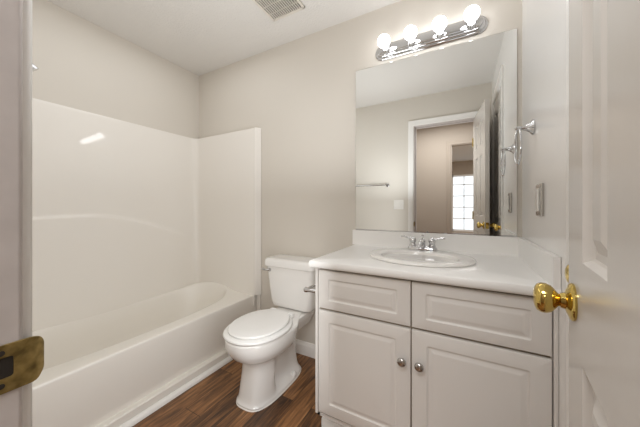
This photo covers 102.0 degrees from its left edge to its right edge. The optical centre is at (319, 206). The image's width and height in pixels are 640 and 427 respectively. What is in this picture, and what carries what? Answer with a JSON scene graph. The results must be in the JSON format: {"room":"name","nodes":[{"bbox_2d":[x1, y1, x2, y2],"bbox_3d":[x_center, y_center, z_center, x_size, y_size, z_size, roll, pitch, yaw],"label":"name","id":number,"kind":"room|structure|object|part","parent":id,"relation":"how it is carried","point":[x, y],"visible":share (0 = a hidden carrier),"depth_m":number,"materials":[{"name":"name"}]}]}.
{"room":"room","nodes":[
{"label":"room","id":0,"kind":"room"},
{"bbox_2d":[32,0,198,138],"bbox_3d":[-1.673,-0.090,1.889,0.100,2.460,1.700,0,0,29],"label":"wall","id":1,"kind":"structure","parent":0,"point":[83,65],"depth_m":1.93,"materials":[{"name":"beige paint"}]},
{"bbox_2d":[47,0,400,75],"bbox_3d":[-0.465,-1.350,1.283,2.801,0.060,1.800,0,0,29],"label":"ceiling","id":2,"kind":"structure","parent":0,"point":[201,37],"depth_m":1.85,"materials":[{"name":"white paint"}]},
{"bbox_2d":[252,0,304,21],"bbox_3d":[-0.274,-1.312,1.651,0.260,0.016,0.260,0,0,29],"label":"ceiling vent","id":3,"kind":"object","parent":2,"relation":"in","point":[275,10],"visible":1,"depth_m":1.70,"materials":[{"name":"grey"}]},
{"bbox_2d":[132,353,321,426],"bbox_3d":[-0.470,1.170,1.274,2.801,0.060,1.820,0,0,29],"label":"floor","id":4,"kind":"structure","parent":0,"point":[211,402],"depth_m":1.47,"materials":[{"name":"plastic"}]},
{"bbox_2d":[32,98,260,426],"bbox_3d":[-1.241,0.233,1.717,0.820,1.814,1.585,0,0,29],"label":"bathtub","id":5,"kind":"object","parent":4,"relation":"on","point":[146,241],"visible":0.9,"depth_m":1.88,"materials":[{"name":"white plastic"}]},
{"bbox_3d":[-1.259,0.084,1.727,0.780,1.513,1.584,0,0,29],"label":"wall panel","id":6,"kind":"part","parent":5,"relation":"part of","materials":[{"name":"white plastic"}]},
{"bbox_2d":[32,282,256,426],"bbox_3d":[-1.264,0.924,1.728,0.764,0.432,1.583,0,0,29],"label":"basin","id":7,"kind":"object","parent":5,"relation":"in","point":[102,361],"depth_m":1.63,"materials":[{"name":"white ceramic"}]},
{"bbox_2d":[223,254,314,411],"bbox_3d":[-0.309,0.758,1.698,0.437,0.764,0.706,0,0,29],"label":"toilet","id":8,"kind":"object","parent":4,"relation":"on","point":[263,341],"visible":0.94,"depth_m":1.58,"materials":[{"name":"white ceramic"}]},
{"bbox_3d":[-0.368,0.729,1.579,0.372,0.021,0.441,0,0,29],"label":"seat","id":9,"kind":"part","parent":8,"relation":"part of","materials":[{"name":"white plastic"}]},
{"bbox_3d":[-0.364,0.706,1.587,0.323,0.018,0.408,0,0,29],"label":"lid","id":10,"kind":"part","parent":8,"relation":"part of","materials":[{"name":"white plastic"}]},
{"bbox_3d":[-0.318,0.940,1.670,0.364,0.400,0.640,0,0,29],"label":"bowl","id":11,"kind":"part","parent":8,"relation":"part of","materials":[{"name":"white ceramic"}]},
{"bbox_3d":[-0.185,0.405,1.912,0.426,0.058,0.212,0,0,29],"label":"tank lid","id":12,"kind":"part","parent":8,"relation":"part of","materials":[{"name":"white ceramic"}]},
{"bbox_3d":[-0.183,0.585,1.916,0.400,0.300,0.194,0,0,29],"label":"tank","id":13,"kind":"part","parent":8,"relation":"part of","materials":[{"name":"white ceramic"}]},
{"bbox_2d":[315,268,558,426],"bbox_3d":[0.509,0.718,1.306,0.914,0.845,0.617,0,0,29],"label":"vanity cabinet","id":14,"kind":"object","parent":4,"relation":"on","point":[390,352],"visible":0.92,"depth_m":1.03,"materials":[{"name":"white wood"}]},
{"bbox_2d":[303,284,314,292],"bbox_3d":[-0.009,0.426,1.389,0.081,0.040,0.195,0,0,29],"label":"paper holder","id":15,"kind":"object","parent":14,"relation":"attached to","point":[306,289],"visible":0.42,"depth_m":1.32,"materials":[{"name":"silver metal"}]},
{"bbox_3d":[-0.046,0.426,1.321,0.081,0.040,0.040,0,0,29],"label":"post","id":16,"kind":"part","parent":15,"relation":"part of","materials":[{"name":"silver metal"}]},
{"bbox_3d":[0.411,1.116,1.128,0.914,0.048,0.014,0,0,29],"label":"shoe molding","id":17,"kind":"part","parent":14,"relation":"part of","materials":[{"name":"white paint"}]},
{"bbox_3d":[0.186,0.400,1.175,0.432,0.184,0.018,0,0,29],"label":"false drawer","id":18,"kind":"part","parent":14,"relation":"part of","materials":[{"name":"white wood"}]},
{"bbox_3d":[0.186,0.752,1.175,0.432,0.499,0.018,0,0,29],"label":"cabinet door","id":19,"kind":"part","parent":14,"relation":"part of","materials":[{"name":"white wood"}]},
{"bbox_3d":[0.336,0.637,1.065,0.036,0.036,0.029,0,0,29],"label":"knob","id":20,"kind":"part","parent":14,"relation":"part of","materials":[{"name":"silver metal"}]},
{"bbox_3d":[0.395,0.637,1.033,0.036,0.036,0.029,0,0,29],"label":"knob","id":21,"kind":"part","parent":14,"relation":"part of","materials":[{"name":"silver metal"}]},
{"bbox_2d":[309,230,561,295],"bbox_3d":[0.497,0.227,1.313,0.942,0.137,0.617,0,0,29],"label":"countertop","id":22,"kind":"structure","parent":14,"relation":"on","point":[514,265],"depth_m":1.16,"materials":[{"name":"white stone"}]},
{"bbox_2d":[401,234,444,250],"bbox_3d":[0.581,0.199,1.469,0.171,0.088,0.172,0,0,-16],"label":"faucet","id":23,"kind":"object","parent":22,"relation":"on","point":[421,245],"visible":1,"depth_m":1.44,"materials":[{"name":"silver metal"}]},
{"bbox_3d":[0.515,0.197,1.502,0.088,0.062,0.043,0,0,29],"label":"handle","id":24,"kind":"part","parent":23,"relation":"part of","materials":[{"name":"silver metal"}]},
{"bbox_3d":[0.557,0.202,1.426,0.040,0.046,0.133,0,0,29],"label":"spout","id":25,"kind":"part","parent":23,"relation":"part of","materials":[{"name":"silver metal"}]},
{"bbox_3d":[0.643,0.197,1.431,0.088,0.062,0.043,0,0,29],"label":"handle","id":26,"kind":"part","parent":23,"relation":"part of","materials":[{"name":"silver metal"}]},
{"bbox_2d":[370,248,476,267],"bbox_3d":[0.501,0.314,1.313,0.500,0.147,0.424,0,0,29],"label":"sink","id":27,"kind":"object","parent":22,"relation":"in","point":[403,256],"visible":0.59,"depth_m":1.27,"materials":[{"name":"white ceramic"}]},
{"bbox_3d":[0.572,0.400,0.962,0.440,0.184,0.018,0,0,29],"label":"false drawer","id":28,"kind":"part","parent":14,"relation":"part of","materials":[{"name":"white wood"}]},
{"bbox_3d":[0.572,0.752,0.962,0.440,0.499,0.018,0,0,29],"label":"cabinet door","id":29,"kind":"part","parent":14,"relation":"part of","materials":[{"name":"white wood"}]},
{"bbox_2d":[199,0,521,343],"bbox_3d":[-0.056,-0.090,2.028,2.801,2.460,0.100,0,0,29],"label":"wall","id":30,"kind":"structure","parent":0,"point":[300,93],"depth_m":1.97,"materials":[{"name":"beige paint"}]},
{"bbox_2d":[119,356,232,426],"bbox_3d":[-0.889,1.127,1.530,0.028,0.026,1.572,0,0,29],"label":"trim","id":31,"kind":"structure","parent":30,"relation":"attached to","point":[174,394],"depth_m":1.55,"materials":[{"name":"white paint"}]},
{"bbox_2d":[296,339,314,358],"bbox_3d":[-0.115,1.090,1.996,0.885,0.100,0.013,0,0,29],"label":"baseboard","id":32,"kind":"structure","parent":30,"relation":"attached to","point":[302,347],"depth_m":1.99,"materials":[{"name":"white paint"}]},
{"bbox_2d":[375,5,487,60],"bbox_3d":[0.618,-1.018,1.522,0.634,0.104,0.135,0,0,29],"label":"vanity light bar","id":33,"kind":"object","parent":30,"relation":"attached to","point":[473,24],"visible":1,"depth_m":1.51,"materials":[{"name":"silver metal"}]},
{"bbox_3d":[0.401,-1.031,1.617,0.077,0.077,0.092,0,0,29],"label":"bulb","id":34,"kind":"part","parent":33,"relation":"part of","materials":[{"name":"white glass"}]},
{"bbox_2d":[383,45,390,53],"bbox_3d":[0.426,-1.017,1.662,0.053,0.053,0.025,0,0,29],"label":"socket","id":35,"kind":"object","parent":33,"relation":"attached to","point":[387,50],"depth_m":1.66,"materials":[{"name":"silver metal"}]},
{"bbox_3d":[0.539,-1.031,1.541,0.077,0.077,0.092,0,0,29],"label":"bulb","id":36,"kind":"part","parent":33,"relation":"part of","materials":[{"name":"white glass"}]},
{"bbox_2d":[408,38,416,45],"bbox_3d":[0.563,-1.017,1.586,0.053,0.053,0.025,0,0,29],"label":"socket","id":37,"kind":"object","parent":33,"relation":"attached to","point":[413,42],"depth_m":1.58,"materials":[{"name":"silver metal"}]},
{"bbox_3d":[0.676,-1.031,1.466,0.077,0.077,0.092,0,0,29],"label":"bulb","id":38,"kind":"part","parent":33,"relation":"part of","materials":[{"name":"white glass"}]},
{"bbox_2d":[435,30,444,37],"bbox_3d":[0.701,-1.017,1.511,0.053,0.053,0.025,0,0,29],"label":"socket","id":39,"kind":"object","parent":33,"relation":"attached to","point":[441,34],"depth_m":1.51,"materials":[{"name":"silver metal"}]},
{"bbox_2d":[466,20,476,29],"bbox_3d":[0.839,-1.017,1.435,0.053,0.053,0.025,0,0,29],"label":"socket","id":40,"kind":"object","parent":33,"relation":"attached to","point":[473,25],"depth_m":1.43,"materials":[{"name":"silver metal"}]},
{"bbox_3d":[0.814,-1.031,1.390,0.077,0.077,0.092,0,0,29],"label":"bulb","id":41,"kind":"part","parent":33,"relation":"part of","materials":[{"name":"white glass"}]},
{"bbox_2d":[352,230,517,255],"bbox_3d":[0.633,0.208,1.580,0.924,0.101,0.019,0,0,29],"label":"backsplash","id":42,"kind":"structure","parent":30,"relation":"attached to","point":[480,244],"depth_m":1.50,"materials":[{"name":"white stone"}]},
{"bbox_2d":[356,28,516,236],"bbox_3d":[0.643,-0.391,1.580,0.900,1.098,0.010,0,0,29],"label":"wall mirror","id":43,"kind":"object","parent":30,"relation":"attached to","point":[435,130],"visible":0.94,"depth_m":1.54,"materials":[{"name":"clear mirror"}]},
{"bbox_2d":[522,0,565,426],"bbox_3d":[0.694,-0.090,0.588,0.100,2.460,1.700,0,0,29],"label":"wall","id":44,"kind":"structure","parent":0,"point":[543,21],"depth_m":0.97,"materials":[{"name":"white paint"}]},
{"bbox_2d":[514,119,534,165],"bbox_3d":[0.911,-0.286,1.156,0.067,0.198,0.165,0,0,29],"label":"towel ring","id":45,"kind":"object","parent":44,"relation":"attached to","point":[530,127],"visible":1,"depth_m":1.14,"materials":[{"name":"silver metal"}]},
{"bbox_3d":[0.911,-0.352,1.156,0.067,0.066,0.066,0,0,29],"label":"wall post","id":46,"kind":"part","parent":45,"relation":"part of","materials":[{"name":"silver metal"}]},
{"bbox_2d":[535,183,543,215],"bbox_3d":[0.872,-0.028,1.032,0.015,0.128,0.086,0,0,29],"label":"wall switch","id":47,"kind":"object","parent":44,"relation":"attached to","point":[539,191],"visible":1,"depth_m":1.01,"materials":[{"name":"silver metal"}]},
{"bbox_2d":[564,264,568,283],"bbox_3d":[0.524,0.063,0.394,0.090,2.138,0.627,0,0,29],"label":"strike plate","id":48,"kind":"structure","parent":44,"relation":"in","point":[566,272],"depth_m":0.64,"materials":[{"name":"gold metal"}]},
{"bbox_2d":[566,0,568,426],"bbox_3d":[0.522,0.029,0.395,0.016,2.221,0.777,0,0,29],"label":"trim","id":49,"kind":"structure","parent":44,"relation":"attached to","point":[567,1],"depth_m":0.73,"materials":[{"name":"white paint"}]},
{"bbox_3d":[-0.872,-0.090,0.543,2.601,2.460,0.111,0,0,29],"label":"wall","id":50,"kind":"structure","parent":0,"visible":0},
{"bbox_2d":[0,0,22,426],"bbox_3d":[-0.129,0.079,0.133,0.691,2.123,0.113,0,0,29],"label":"trim","id":51,"kind":"structure","parent":50,"relation":"attached to","point":[11,11],"depth_m":0.33,"materials":[{"name":"paint"}]},
{"bbox_2d":[0,336,43,394],"bbox_3d":[-0.393,0.203,0.332,0.008,0.061,0.061,0,0,22],"label":"strike plate","id":52,"kind":"object","parent":50,"relation":"attached to","point":[21,361],"visible":1,"depth_m":0.34,"materials":[{"name":"gold metal"}]},
{"bbox_2d":[23,0,31,426],"bbox_3d":[-0.098,0.052,0.190,0.797,2.176,0.016,0,0,29],"label":"trim","id":53,"kind":"structure","parent":50,"relation":"attached to","point":[27,4],"depth_m":0.35,"materials":[{"name":"white paint"}]},
{"bbox_2d":[32,63,38,71],"bbox_3d":[-1.558,-0.759,1.192,0.060,0.152,0.367,0,0,29],"label":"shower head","id":54,"kind":"object","parent":50,"relation":"attached to","point":[34,67],"visible":0.2,"depth_m":1.32},
{"bbox_2d":[533,0,639,426],"bbox_3d":[0.315,0.087,0.245,0.145,2.090,0.600,0,0,36],"label":"door","id":55,"kind":"structure","parent":50,"relation":"in","point":[600,300],"depth_m":0.33,"materials":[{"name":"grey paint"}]},
{"bbox_3d":[0.417,0.166,0.470,0.048,0.053,0.053,0,0,36],"label":"knob","id":56,"kind":"part","parent":55,"relation":"part of","materials":[{"name":"gold metal"}]}
]}

